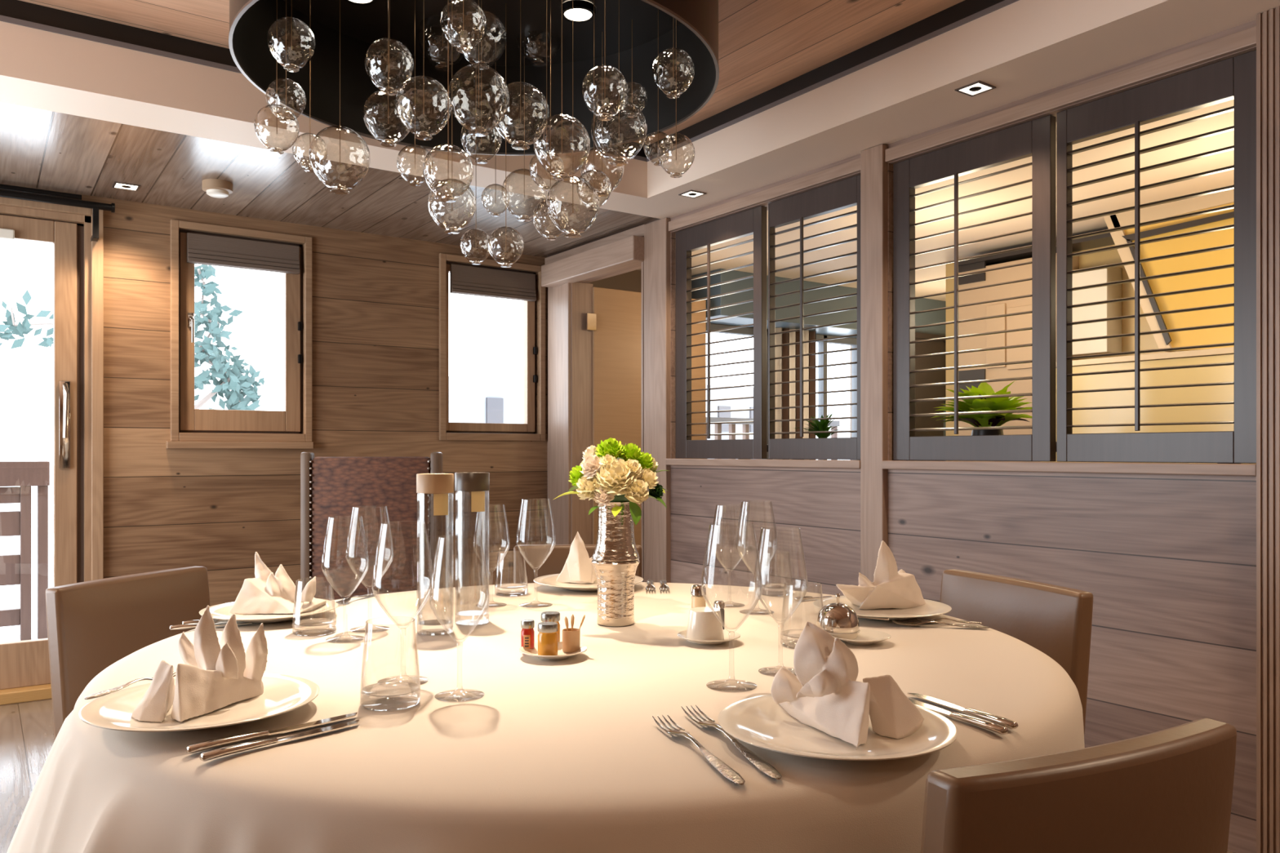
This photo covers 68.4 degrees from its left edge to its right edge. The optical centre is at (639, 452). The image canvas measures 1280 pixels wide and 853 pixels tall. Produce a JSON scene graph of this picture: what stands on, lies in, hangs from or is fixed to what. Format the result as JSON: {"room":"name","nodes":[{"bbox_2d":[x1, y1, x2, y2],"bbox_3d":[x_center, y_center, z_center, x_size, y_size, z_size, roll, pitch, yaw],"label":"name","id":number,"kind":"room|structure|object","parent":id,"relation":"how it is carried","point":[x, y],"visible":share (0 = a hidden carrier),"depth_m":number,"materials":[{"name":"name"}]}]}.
{"room":"restaurant dining room","nodes":[
{"label":"restaurant dining room","id":0,"kind":"room"},
{"bbox_2d":[0,633,38,642],"bbox_3d":[-3.157,1.040,4.669,6.200,0.080,1.030,0,0,-35],"label":"floor","id":1,"kind":"structure","parent":0,"point":[11,638],"depth_m":5.04,"materials":[{"name":"white"}]},
{"bbox_2d":[0,461,49,640],"bbox_3d":[-4.549,0.525,4.137,3.311,0.951,0.140,0,0,-35],"label":"balcony railing","id":2,"kind":"object","parent":1,"relation":"on","point":[17,478],"visible":0.98,"depth_m":4.99,"materials":[{"name":"brown wood"}]},
{"bbox_2d":[1,183,857,623],"bbox_3d":[-0.810,-0.200,5.615,8.730,2.600,0.120,0,0,-35],"label":"wall","id":3,"kind":"structure","parent":0,"point":[375,297],"depth_m":4.87,"materials":[{"name":"brown wood"}]},
{"bbox_2d":[0,196,103,705],"bbox_3d":[-3.148,-0.017,3.935,1.571,2.235,0.180,0,0,-35],"label":"door","id":4,"kind":"structure","parent":3,"relation":"in","point":[78,261],"depth_m":4.31,"materials":[{"name":"brown wood"}]},
{"bbox_2d":[0,183,115,241],"bbox_3d":[-3.124,-1.065,3.847,1.709,0.196,0.112,0,0,-35],"label":"sliding door rail","id":5,"kind":"object","parent":3,"relation":"attached to","point":[6,190],"visible":1,"depth_m":4.19,"materials":[{"name":"black metal"}]},
{"bbox_2d":[165,441,313,448],"bbox_3d":[-1.981,-0.034,4.691,0.684,0.035,0.045,0,0,-35],"label":"trim","id":6,"kind":"structure","parent":3,"relation":"attached to","point":[169,445],"depth_m":4.66,"materials":[{"name":"brown wood"}]},
{"bbox_2d":[170,219,311,442],"bbox_3d":[-2.008,-0.583,4.748,0.664,1.064,0.156,0,0,-35],"label":"window","id":7,"kind":"structure","parent":3,"relation":"in","point":[188,424],"depth_m":4.71,"materials":[{"name":"brown wood"}]},
{"bbox_2d":[186,232,300,274],"bbox_3d":[-1.980,-0.993,4.721,0.529,0.144,0.041,0,0,-35],"label":"blind","id":8,"kind":"object","parent":7,"relation":"attached to","point":[202,249],"visible":1,"depth_m":4.71,"materials":[{"name":"brown fabric"}]},
{"bbox_2d":[439,253,545,440],"bbox_3d":[-0.885,-0.594,5.547,0.676,1.054,0.140,0,0,-35],"label":"window","id":9,"kind":"structure","parent":3,"relation":"in","point":[448,430],"depth_m":5.58,"materials":[{"name":"brown wood"}]},
{"bbox_2d":[449,263,536,301],"bbox_3d":[-0.853,-0.989,5.513,0.541,0.163,0.041,0,0,-35],"label":"blind","id":10,"kind":"object","parent":9,"relation":"attached to","point":[464,279],"visible":1,"depth_m":5.50,"materials":[{"name":"brown fabric"}]},
{"bbox_2d":[706,323,860,460],"bbox_3d":[1.016,-0.365,6.861,1.690,1.030,0.060,0,0,-35],"label":"window","id":11,"kind":"structure","parent":3,"relation":"in","point":[822,345],"depth_m":7.10,"materials":[{"name":"grey"}]},
{"bbox_2d":[775,327,816,438],"bbox_3d":[1.111,0.080,6.769,0.400,2.000,0.057,0,0,-35],"label":"curtain","id":12,"kind":"object","parent":3,"relation":"hanging from","point":[790,337],"visible":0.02,"depth_m":6.75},
{"bbox_2d":[691,268,946,337],"bbox_3d":[1.605,-1.030,7.023,2.900,0.300,0.350,0,0,-35],"label":"trim","id":13,"kind":"structure","parent":3,"relation":"attached to","point":[922,304],"depth_m":6.49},
{"bbox_2d":[18,0,964,145],"bbox_3d":[-0.575,-1.440,0.852,5.055,0.040,5.055,0,0,-35],"label":"ceiling","id":14,"kind":"structure","parent":0,"point":[764,45],"depth_m":3.14,"materials":[{"name":"brown wood"}]},
{"bbox_2d":[228,0,719,267],"bbox_3d":[-0.458,-1.048,2.770,1.377,0.929,1.377,0,0,-7],"label":"chandelier","id":15,"kind":"object","parent":14,"relation":"hanging from","point":[507,77],"visible":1,"depth_m":3.18,"materials":[{"name":"black"}]},
{"bbox_2d":[0,698,1235,852],"bbox_3d":[1.087,1.140,2.915,8.730,0.080,6.720,0,0,-35],"label":"floor","id":16,"kind":"structure","parent":0,"point":[27,736],"depth_m":3.42,"materials":[{"name":"wood"}]},
{"bbox_2d":[44,565,210,739],"bbox_3d":[-0.968,0.695,2.127,0.542,0.810,0.424,0,0,19],"label":"dining chair","id":17,"kind":"object","parent":16,"relation":"on","point":[92,625],"visible":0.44,"depth_m":2.11,"materials":[{"name":"brown leather"}]},
{"bbox_2d":[300,452,442,600],"bbox_3d":[-1.152,0.550,3.797,0.599,1.100,0.575,0,0,0],"label":"armchair","id":18,"kind":"object","parent":16,"relation":"on","point":[331,486],"visible":0.59,"depth_m":4.02,"materials":[{"name":"fabric"}]},
{"bbox_2d":[513,544,641,583],"bbox_3d":[-0.193,0.695,2.701,0.398,0.810,0.542,0,0,0],"label":"dining chair","id":19,"kind":"object","parent":16,"relation":"on","point":[535,555],"visible":0.18,"depth_m":2.91,"materials":[{"name":"brown leather"}]},
{"bbox_2d":[915,332,946,461],"bbox_3d":[2.361,0.100,7.512,1.060,2.000,0.380,0,0,-35],"label":"tall cabinet","id":20,"kind":"object","parent":16,"relation":"on","point":[937,346],"visible":0.2,"depth_m":7.20,"materials":[{"name":"grey"}]},
{"bbox_2d":[747,444,1228,463],"bbox_3d":[1.272,0.532,3.765,0.430,1.135,2.300,0,0,-35],"label":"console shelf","id":21,"kind":"object","parent":16,"relation":"on","point":[766,445],"visible":0.02,"depth_m":4.36,"materials":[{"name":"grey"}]},
{"bbox_2d":[931,380,1031,435],"bbox_3d":[1.340,-0.161,3.649,0.408,0.251,0.399,0,0,-35],"label":"potted plant","id":22,"kind":"object","parent":21,"relation":"on","point":[1005,403],"visible":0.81,"depth_m":3.59,"materials":[{"name":"green plant"}]},
{"bbox_2d":[939,568,1093,733],"bbox_3d":[0.630,0.695,2.051,0.542,0.810,0.428,0,0,-22],"label":"dining chair","id":23,"kind":"object","parent":16,"relation":"on","point":[1055,620],"visible":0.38,"depth_m":2.05,"materials":[{"name":"brown leather"}]},
{"bbox_2d":[958,256,1079,462],"bbox_3d":[2.150,-0.011,5.390,0.186,2.222,0.654,0,0,-35],"label":"tall cabinet","id":24,"kind":"object","parent":16,"relation":"on","point":[1022,272],"visible":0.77,"depth_m":5.39,"materials":[{"name":"beige"}]},
{"bbox_2d":[958,368,985,396],"bbox_3d":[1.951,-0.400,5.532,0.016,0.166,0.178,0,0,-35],"label":"oven","id":25,"kind":"object","parent":24,"relation":"in","point":[964,375],"depth_m":5.54,"materials":[{"name":"grey"}]},
{"bbox_2d":[920,718,1236,852],"bbox_3d":[0.349,0.695,1.139,0.404,0.810,0.542,0,0,-26],"label":"dining chair","id":26,"kind":"object","parent":16,"relation":"on","point":[1170,790],"visible":1,"depth_m":0.88,"materials":[{"name":"brown leather"}]},
{"bbox_2d":[1040,346,1234,463],"bbox_3d":[2.756,0.317,4.036,0.060,1.566,2.237,0,0,-35],"label":"backsplash","id":27,"kind":"structure","parent":16,"relation":"on","point":[1219,374],"depth_m":4.45,"materials":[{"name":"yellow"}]},
{"bbox_3d":[-0.090,0.724,1.710,1.580,0.753,1.580,0,0,-35],"label":"dining table","id":28,"kind":"object","parent":16,"relation":"on","visible":0},
{"bbox_2d":[6,582,1084,852],"bbox_3d":[-0.156,0.610,1.675,1.830,0.540,1.748,0,0,-35],"label":"tablecloth","id":29,"kind":"object","parent":28,"relation":"on","point":[570,754],"visible":0.7,"depth_m":1.12,"materials":[{"name":"beige fabric"}]},
{"bbox_2d":[78,673,319,732],"bbox_3d":[-0.561,0.329,1.214,0.280,0.022,0.280,0,0,-35],"label":"plate","id":30,"kind":"object","parent":29,"relation":"on","point":[282,694],"visible":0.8,"depth_m":1.20,"materials":[{"name":"white"}]},
{"bbox_2d":[131,604,267,722],"bbox_3d":[-0.587,0.271,1.252,0.112,0.129,0.190,0,0,16],"label":"folded napkin","id":31,"kind":"object","parent":30,"relation":"on","point":[214,676],"visible":1,"depth_m":1.24,"materials":[{"name":"beige fabric"}]},
{"bbox_2d":[199,597,337,623],"bbox_3d":[-0.754,0.329,1.922,0.264,0.022,0.264,0,0,-35],"label":"plate","id":32,"kind":"object","parent":29,"relation":"on","point":[220,611],"visible":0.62,"depth_m":1.91,"materials":[{"name":"white"}]},
{"bbox_2d":[229,551,326,614],"bbox_3d":[-0.758,0.274,1.982,0.191,0.122,0.120,0,0,-15],"label":"folded napkin","id":33,"kind":"object","parent":32,"relation":"on","point":[267,593],"visible":0.98,"depth_m":1.96,"materials":[{"name":"beige fabric"}]},
{"bbox_2d":[185,712,357,753],"bbox_3d":[-0.434,0.334,1.132,0.015,0.010,0.212,0,0,45],"label":"knife","id":34,"kind":"object","parent":29,"relation":"on","point":[214,743],"visible":1,"depth_m":1.10,"materials":[{"name":"silver metal"}]},
{"bbox_2d":[199,720,359,761],"bbox_3d":[-0.413,0.334,1.102,0.015,0.010,0.196,0,0,43],"label":"knife","id":35,"kind":"object","parent":29,"relation":"on","point":[227,750],"visible":1,"depth_m":1.07,"materials":[{"name":"silver metal"}]},
{"bbox_2d":[292,577,336,635],"bbox_3d":[-0.613,0.289,1.773,0.079,0.100,0.079,0,0,-35],"label":"water tumbler","id":36,"kind":"object","parent":29,"relation":"on","point":[313,626],"visible":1,"depth_m":1.75,"materials":[{"name":"clear glass"}]},
{"bbox_2d":[321,515,368,642],"bbox_3d":[-0.534,0.228,1.706,0.083,0.222,0.083,0,0,-35],"label":"wine glass","id":37,"kind":"object","parent":29,"relation":"on","point":[333,516],"visible":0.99,"depth_m":1.70,"materials":[{"name":"glass"}]},
{"bbox_2d":[321,515,368,598],"bbox_3d":[-0.534,0.192,1.706,0.083,0.148,0.083,0,0,-35],"label":"bowl","id":38,"kind":"object","parent":37,"relation":"on","point":[333,516],"depth_m":1.70,"materials":[{"name":"clear glass"}]},
{"bbox_2d":[345,506,394,632],"bbox_3d":[-0.516,0.222,1.800,0.089,0.235,0.089,0,0,-35],"label":"wine glass","id":39,"kind":"object","parent":29,"relation":"on","point":[354,506],"visible":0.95,"depth_m":1.79,"materials":[{"name":"glass"}]},
{"bbox_2d":[345,506,394,587],"bbox_3d":[-0.516,0.183,1.800,0.089,0.157,0.089,0,0,-35],"label":"bowl","id":40,"kind":"object","parent":39,"relation":"on","point":[354,506],"depth_m":1.80,"materials":[{"name":"clear glass"}]},
{"bbox_2d":[360,619,420,711],"bbox_3d":[-0.337,0.283,1.271,0.079,0.112,0.079,0,0,-35],"label":"water tumbler","id":41,"kind":"object","parent":29,"relation":"on","point":[388,695],"visible":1,"depth_m":1.25,"materials":[{"name":"clear glass"}]},
{"bbox_2d":[371,521,434,684],"bbox_3d":[-0.350,0.222,1.391,0.089,0.235,0.089,0,0,-35],"label":"wine glass","id":42,"kind":"object","parent":29,"relation":"on","point":[393,677],"visible":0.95,"depth_m":1.39,"materials":[{"name":"glass"}]},
{"bbox_2d":[371,521,434,629],"bbox_3d":[-0.350,0.183,1.391,0.089,0.157,0.089,0,0,-35],"label":"bowl","id":43,"kind":"object","parent":42,"relation":"on","point":[386,522],"depth_m":1.39,"materials":[{"name":"clear glass"}]},
{"bbox_2d":[416,473,453,635],"bbox_3d":[-0.387,0.190,1.778,0.069,0.298,0.069,0,0,-35],"label":"glass carafe","id":44,"kind":"object","parent":29,"relation":"on","point":[440,485],"visible":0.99,"depth_m":1.75,"materials":[{"name":"glass"}]},
{"bbox_2d":[429,534,489,701],"bbox_3d":[-0.251,0.228,1.311,0.083,0.222,0.083,0,0,-35],"label":"wine glass","id":45,"kind":"object","parent":29,"relation":"on","point":[467,690],"visible":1,"depth_m":1.30,"materials":[{"name":"glass"}]},
{"bbox_2d":[429,534,489,640],"bbox_3d":[-0.251,0.192,1.311,0.083,0.148,0.083,0,0,-35],"label":"bowl","id":46,"kind":"object","parent":45,"relation":"on","point":[447,535],"depth_m":1.31,"materials":[{"name":"clear glass"}]},
{"bbox_2d":[454,472,489,625],"bbox_3d":[-0.335,0.190,1.880,0.069,0.298,0.069,0,0,-35],"label":"glass carafe","id":47,"kind":"object","parent":29,"relation":"on","point":[477,483],"visible":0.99,"depth_m":1.85,"materials":[{"name":"glass"}]},
{"bbox_2d":[472,506,510,606],"bbox_3d":[-0.330,0.228,2.087,0.083,0.222,0.083,0,0,-35],"label":"wine glass","id":48,"kind":"object","parent":29,"relation":"on","point":[504,506],"visible":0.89,"depth_m":2.09,"materials":[{"name":"glass"}]},
{"bbox_2d":[472,506,510,571],"bbox_3d":[-0.330,0.192,2.087,0.083,0.148,0.083,0,0,-35],"label":"bowl","id":49,"kind":"object","parent":48,"relation":"on","point":[504,506],"depth_m":2.09,"materials":[{"name":"clear glass"}]},
{"bbox_2d":[515,498,555,606],"bbox_3d":[-0.231,0.222,2.087,0.089,0.235,0.089,0,0,-35],"label":"wine glass","id":50,"kind":"object","parent":29,"relation":"on","point":[549,499],"visible":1,"depth_m":2.08,"materials":[{"name":"glass"}]},
{"bbox_2d":[515,498,555,568],"bbox_3d":[-0.231,0.183,2.087,0.089,0.157,0.089,0,0,-35],"label":"bowl","id":51,"kind":"object","parent":50,"relation":"on","point":[549,499],"depth_m":2.08,"materials":[{"name":"clear glass"}]},
{"bbox_2d":[519,641,586,660],"bbox_3d":[-0.144,0.333,1.561,0.112,0.014,0.112,0,0,-35],"label":"plate","id":52,"kind":"object","parent":29,"relation":"on","point":[531,652],"visible":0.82,"depth_m":1.55,"materials":[{"name":"white"}]},
{"bbox_2d":[537,622,557,655],"bbox_3d":[-0.152,0.307,1.548,0.033,0.052,0.033,0,0,-35],"label":"jar","id":53,"kind":"object","parent":52,"relation":"on","point":[548,635],"visible":0.92,"depth_m":1.53,"materials":[{"name":"orange"}]},
{"bbox_2d":[533,573,643,591],"bbox_3d":[-0.128,0.329,2.352,0.274,0.022,0.274,0,0,-35],"label":"plate","id":54,"kind":"object","parent":29,"relation":"on","point":[550,580],"visible":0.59,"depth_m":2.35,"materials":[{"name":"white"}]},
{"bbox_2d":[556,531,596,583],"bbox_3d":[-0.153,0.269,2.420,0.107,0.133,0.112,0,0,18],"label":"folded napkin","id":55,"kind":"object","parent":54,"relation":"on","point":[578,568],"visible":0.92,"depth_m":2.38,"materials":[{"name":"beige fabric"}]},
{"bbox_2d":[591,501,639,626],"bbox_3d":[-0.048,0.218,1.863,0.096,0.243,0.096,0,0,-35],"label":"vase","id":56,"kind":"object","parent":29,"relation":"on","point":[615,557],"visible":0.89,"depth_m":1.83,"materials":[{"name":"silver"}]},
{"bbox_2d":[553,437,669,524],"bbox_3d":[-0.051,0.099,1.857,0.220,0.253,0.184,0,0,14],"label":"flower bouquet","id":57,"kind":"object","parent":56,"relation":"in","point":[611,471],"visible":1,"depth_m":1.80,"materials":[{"name":"beige plant"}]},
{"bbox_2d":[652,714,745,785],"bbox_3d":[0.064,0.333,1.067,0.024,0.011,0.238,0,0,-19],"label":"fork","id":58,"kind":"object","parent":29,"relation":"on","point":[726,771],"visible":1,"depth_m":1.03,"materials":[{"name":"silver metal"}]},
{"bbox_2d":[677,629,740,644],"bbox_3d":[0.123,0.333,1.681,0.112,0.014,0.112,0,0,-35],"label":"plate","id":59,"kind":"object","parent":29,"relation":"on","point":[732,635],"visible":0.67,"depth_m":1.67,"materials":[{"name":"white"}]},
{"bbox_2d":[685,607,724,643],"bbox_3d":[0.116,0.306,1.673,0.068,0.054,0.068,0,0,-35],"label":"pot","id":60,"kind":"object","parent":59,"relation":"on","point":[703,624],"visible":0.93,"depth_m":1.65,"materials":[{"name":"white"}]},
{"bbox_2d":[711,504,748,606],"bbox_3d":[0.198,0.228,2.087,0.083,0.222,0.083,0,0,-35],"label":"wine glass","id":61,"kind":"object","parent":29,"relation":"on","point":[716,504],"visible":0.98,"depth_m":2.08,"materials":[{"name":"glass"}]},
{"bbox_2d":[711,504,748,571],"bbox_3d":[0.198,0.192,2.087,0.083,0.148,0.083,0,0,-35],"label":"bowl","id":62,"kind":"object","parent":61,"relation":"on","point":[716,504],"depth_m":2.08,"materials":[{"name":"clear glass"}]},
{"bbox_2d":[680,705,782,779],"bbox_3d":[0.103,0.333,1.097,0.024,0.011,0.265,0,0,-18],"label":"fork","id":63,"kind":"object","parent":29,"relation":"on","point":[764,766],"visible":0.95,"depth_m":1.05,"materials":[{"name":"silver metal"}]},
{"bbox_2d":[701,522,762,690],"bbox_3d":[0.133,0.222,1.365,0.089,0.235,0.089,0,0,-35],"label":"wine glass","id":64,"kind":"object","parent":29,"relation":"on","point":[722,680],"visible":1,"depth_m":1.36,"materials":[{"name":"glass"}]},
{"bbox_2d":[701,522,762,629],"bbox_3d":[0.133,0.183,1.365,0.089,0.157,0.089,0,0,-35],"label":"bowl","id":65,"kind":"object","parent":64,"relation":"on","point":[716,522],"depth_m":1.36,"materials":[{"name":"clear glass"}]},
{"bbox_2d":[735,500,777,613],"bbox_3d":[0.247,0.222,1.995,0.089,0.235,0.089,0,0,-35],"label":"wine glass","id":66,"kind":"object","parent":29,"relation":"on","point":[744,500],"visible":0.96,"depth_m":1.99,"materials":[{"name":"glass"}]},
{"bbox_2d":[735,500,777,573],"bbox_3d":[0.247,0.183,1.995,0.089,0.157,0.089,0,0,-35],"label":"bowl","id":67,"kind":"object","parent":66,"relation":"on","point":[744,500],"depth_m":1.99,"materials":[{"name":"clear glass"}]},
{"bbox_2d":[753,526,808,675],"bbox_3d":[0.217,0.228,1.453,0.083,0.222,0.083,0,0,-35],"label":"wine glass","id":68,"kind":"object","parent":29,"relation":"on","point":[763,673],"visible":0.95,"depth_m":1.45,"materials":[{"name":"glass"}]},
{"bbox_2d":[753,526,808,623],"bbox_3d":[0.217,0.192,1.453,0.083,0.148,0.083,0,0,-35],"label":"bowl","id":69,"kind":"object","parent":68,"relation":"on","point":[766,526],"depth_m":1.45,"materials":[{"name":"clear glass"}]},
{"bbox_2d":[717,693,958,760],"bbox_3d":[0.230,0.329,1.113,0.276,0.022,0.276,0,0,-35],"label":"plate","id":70,"kind":"object","parent":29,"relation":"on","point":[757,721],"visible":0.7,"depth_m":1.09,"materials":[{"name":"white ceramic"}]},
{"bbox_2d":[770,621,924,750],"bbox_3d":[0.248,0.273,1.134,0.181,0.124,0.159,0,0,9],"label":"folded napkin","id":71,"kind":"object","parent":70,"relation":"on","point":[825,695],"visible":1,"depth_m":1.12,"materials":[{"name":"beige fabric"}]},
{"bbox_2d":[832,628,890,644],"bbox_3d":[0.392,0.333,1.681,0.108,0.014,0.108,0,0,-35],"label":"plate","id":72,"kind":"object","parent":29,"relation":"on","point":[865,637],"visible":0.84,"depth_m":1.68,"materials":[{"name":"white"}]},
{"bbox_2d":[816,593,860,639],"bbox_3d":[0.358,0.294,1.703,0.080,0.078,0.080,0,0,-35],"label":"cloche","id":73,"kind":"object","parent":72,"relation":"on","point":[841,620],"visible":0.89,"depth_m":1.68,"materials":[{"name":"silver"}]},
{"bbox_2d":[813,595,951,621],"bbox_3d":[0.501,0.329,1.956,0.278,0.022,0.278,0,0,-35],"label":"plate","id":74,"kind":"object","parent":29,"relation":"on","point":[931,608],"visible":0.65,"depth_m":1.96,"materials":[{"name":"white"}]},
{"bbox_2d":[835,540,925,609],"bbox_3d":[0.519,0.262,2.023,0.254,0.146,0.136,0,0,-35],"label":"folded napkin","id":75,"kind":"object","parent":74,"relation":"on","point":[891,588],"visible":1,"depth_m":1.98,"materials":[{"name":"beige fabric"}]},
{"bbox_2d":[909,698,1008,734],"bbox_3d":[0.393,0.334,1.212,0.015,0.010,0.192,0,0,-27],"label":"knife","id":76,"kind":"object","parent":29,"relation":"on","point":[993,726],"visible":0.93,"depth_m":1.17,"materials":[{"name":"silver metal"}]},
{"bbox_2d":[907,693,1017,728],"bbox_3d":[0.417,0.334,1.230,0.015,0.010,0.181,0,0,-26],"label":"knife","id":77,"kind":"object","parent":29,"relation":"on","point":[999,720],"visible":1,"depth_m":1.20,"materials":[{"name":"silver metal"}]},
{"bbox_2d":[0,0,1279,301],"bbox_3d":[1.059,-1.194,2.955,8.730,0.052,6.620,0,0,-35],"label":"ceiling","id":78,"kind":"structure","parent":0,"point":[1128,31],"depth_m":3.89,"materials":[{"name":"beige paint"}]},
{"bbox_2d":[0,0,1126,188],"bbox_3d":[-0.285,-1.280,1.056,4.347,0.140,5.055,0,0,-35],"label":"cove","id":79,"kind":"object","parent":78,"relation":"attached to","point":[1019,21],"visible":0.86,"depth_m":3.18,"materials":[{"name":"beige paint"}]},
{"bbox_2d":[0,0,1019,161],"bbox_3d":[-0.282,-1.400,1.069,4.367,0.100,5.075,0,0,-35],"label":"trim","id":80,"kind":"structure","parent":79,"relation":"attached to","point":[16,9],"depth_m":3.21,"materials":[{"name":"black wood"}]},
{"bbox_2d":[1103,189,1234,351],"bbox_3d":[2.621,-0.828,4.401,0.132,0.731,0.874,0,0,-35],"label":"range hood","id":81,"kind":"object","parent":78,"relation":"attached to","point":[1223,218],"visible":0.65,"depth_m":4.42,"materials":[{"name":"gold metal"}]},
{"bbox_2d":[577,19,1256,852],"bbox_3d":[1.347,-0.200,3.085,0.100,2.600,6.500,0,0,-35],"label":"wall","id":82,"kind":"structure","parent":0,"point":[1167,562],"depth_m":2.97,"materials":[{"name":"brown wood"}]},
{"bbox_2d":[547,281,592,544],"bbox_3d":[-0.420,0.030,5.604,0.165,2.140,0.269,0,0,-35],"label":"trim","id":83,"kind":"structure","parent":82,"relation":"attached to","point":[570,346],"depth_m":5.52,"materials":[{"name":"brown wood"}]},
{"bbox_2d":[541,235,644,288],"bbox_3d":[-0.270,-1.042,5.212,0.100,0.125,0.960,0,0,-35],"label":"trim","id":84,"kind":"structure","parent":82,"relation":"attached to","point":[628,251],"depth_m":5.11,"materials":[{"name":"brown wood"}]},
{"bbox_2d":[544,224,644,264],"bbox_3d":[-0.264,-1.140,5.265,0.030,0.060,1.040,0,0,-35],"label":"trim","id":85,"kind":"structure","parent":82,"relation":"attached to","point":[639,230],"depth_m":5.19,"materials":[{"name":"brown wood"}]},
{"bbox_2d":[641,262,644,582],"bbox_3d":[0.068,0.055,4.905,0.140,2.090,0.018,0,0,-35],"label":"trim","id":86,"kind":"structure","parent":82,"relation":"attached to","point":[642,263],"depth_m":4.86,"materials":[{"name":"brown wood"}]},
{"bbox_2d":[585,287,706,546],"bbox_3d":[0.045,0.060,5.760,0.905,2.060,0.062,0,0,-35],"label":"door","id":87,"kind":"structure","parent":82,"relation":"in","point":[615,322],"depth_m":5.64,"materials":[{"name":"brown wood"}]},
{"bbox_2d":[644,217,671,582],"bbox_3d":[0.094,-0.033,4.772,0.050,2.266,0.191,0,0,-35],"label":"trim","id":88,"kind":"structure","parent":82,"relation":"attached to","point":[657,236],"depth_m":4.74,"materials":[{"name":"brown wood"}]},
{"bbox_2d":[675,205,766,458],"bbox_3d":[0.365,-0.530,4.433,0.056,1.123,0.629,0,0,-35],"label":"window shutter","id":89,"kind":"object","parent":82,"relation":"attached to","point":[751,221],"visible":1,"depth_m":4.43,"materials":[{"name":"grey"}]},
{"bbox_2d":[665,458,860,468],"bbox_3d":[0.509,0.048,4.177,0.055,0.032,1.260,0,0,-35],"label":"trim","id":90,"kind":"structure","parent":82,"relation":"attached to","point":[835,464],"depth_m":4.06,"materials":[{"name":"brown wood"}]},
{"bbox_2d":[668,158,860,231],"bbox_3d":[0.516,-1.121,4.180,0.040,0.048,1.253,0,0,-35],"label":"trim","id":91,"kind":"structure","parent":82,"relation":"attached to","point":[851,167],"depth_m":4.08,"materials":[{"name":"brown wood"}]},
{"bbox_2d":[768,174,860,459],"bbox_3d":[0.731,-0.530,3.913,0.056,1.123,0.558,0,0,-35],"label":"window shutter","id":92,"kind":"object","parent":82,"relation":"attached to","point":[845,193],"visible":0.77,"depth_m":3.94,"materials":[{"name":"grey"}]},
{"bbox_2d":[860,144,888,582],"bbox_3d":[0.905,-0.033,3.618,0.050,2.266,0.110,0,0,-35],"label":"trim","id":93,"kind":"structure","parent":82,"relation":"attached to","point":[873,166],"depth_m":3.60,"materials":[{"name":"brown wood"}]},
{"bbox_2d":[893,115,1056,462],"bbox_3d":[1.151,-0.530,3.313,0.056,1.123,0.640,0,0,-35],"label":"window shutter","id":94,"kind":"object","parent":82,"relation":"attached to","point":[1037,138],"visible":1,"depth_m":3.28,"materials":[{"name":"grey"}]},
{"bbox_2d":[881,460,1256,475],"bbox_3d":[1.301,0.048,3.050,0.055,0.032,1.274,0,0,-35],"label":"trim","id":95,"kind":"structure","parent":82,"relation":"attached to","point":[1185,468],"depth_m":2.91,"materials":[{"name":"brown wood"}]},
{"bbox_2d":[884,26,1256,162],"bbox_3d":[1.307,-1.121,3.054,0.040,0.048,1.270,0,0,-35],"label":"trim","id":96,"kind":"structure","parent":82,"relation":"attached to","point":[1244,39],"depth_m":2.91,"materials":[{"name":"brown wood"}]},
{"bbox_2d":[1056,49,1256,463],"bbox_3d":[1.518,-0.530,2.792,0.056,1.123,0.593,0,0,-35],"label":"window shutter","id":97,"kind":"object","parent":82,"relation":"attached to","point":[1234,77],"visible":0.93,"depth_m":2.76,"materials":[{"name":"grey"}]},
{"bbox_2d":[1256,6,1279,852],"bbox_3d":[1.728,-0.033,2.437,0.061,2.266,0.220,0,0,-35],"label":"trim","id":98,"kind":"structure","parent":82,"relation":"attached to","point":[1268,23],"depth_m":2.49,"materials":[{"name":"brown wood"}]},
{"bbox_2d":[946,244,1179,461],"bbox_3d":[3.481,-0.200,5.378,1.980,2.600,5.200,0,0,-35],"label":"wall","id":99,"kind":"structure","parent":0,"point":[1148,342],"depth_m":5.06,"materials":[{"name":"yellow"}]},
{"bbox_2d":[958,232,1115,266],"bbox_3d":[2.991,-1.120,4.180,0.200,0.030,3.602,0,0,-35],"label":"trim","id":100,"kind":"structure","parent":99,"relation":"attached to","point":[1105,239],"depth_m":5.24,"materials":[{"name":"grey"}]},
{"bbox_2d":[1072,264,1121,356],"bbox_3d":[2.422,-0.748,5.034,0.150,0.454,0.234,0,0,-35],"label":"cabinet","id":101,"kind":"object","parent":99,"relation":"attached to","point":[1109,345],"depth_m":4.95,"materials":[{"name":"beige plastic"}]},
{"bbox_3d":[0.771,1.040,7.428,3.400,0.080,1.030,0,0,-35],"label":"floor","id":102,"kind":"structure","parent":0,"visible":0},
{"bbox_2d":[706,417,839,460],"bbox_3d":[0.536,0.360,7.587,3.000,1.280,0.080,0,0,-35],"label":"balustrade","id":103,"kind":"object","parent":102,"relation":"on","point":[717,427],"visible":0.1,"depth_m":7.73,"materials":[{"name":"grey"}]},
{"label":"outside","id":104,"kind":"structure","parent":0,"visible":0},
{"bbox_2d":[448,373,755,459],"bbox_3d":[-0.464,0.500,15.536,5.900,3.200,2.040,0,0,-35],"label":"apartment building","id":105,"kind":"structure","parent":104,"point":[473,397],"depth_m":13.40,"materials":[{"name":"grey"}]},
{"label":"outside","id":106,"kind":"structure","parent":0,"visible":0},
{"bbox_2d":[0,263,264,410],"bbox_3d":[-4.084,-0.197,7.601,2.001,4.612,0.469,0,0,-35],"label":"tree","id":107,"kind":"object","parent":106,"point":[232,378],"visible":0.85,"depth_m":7.92,"materials":[{"name":"teal plant"}]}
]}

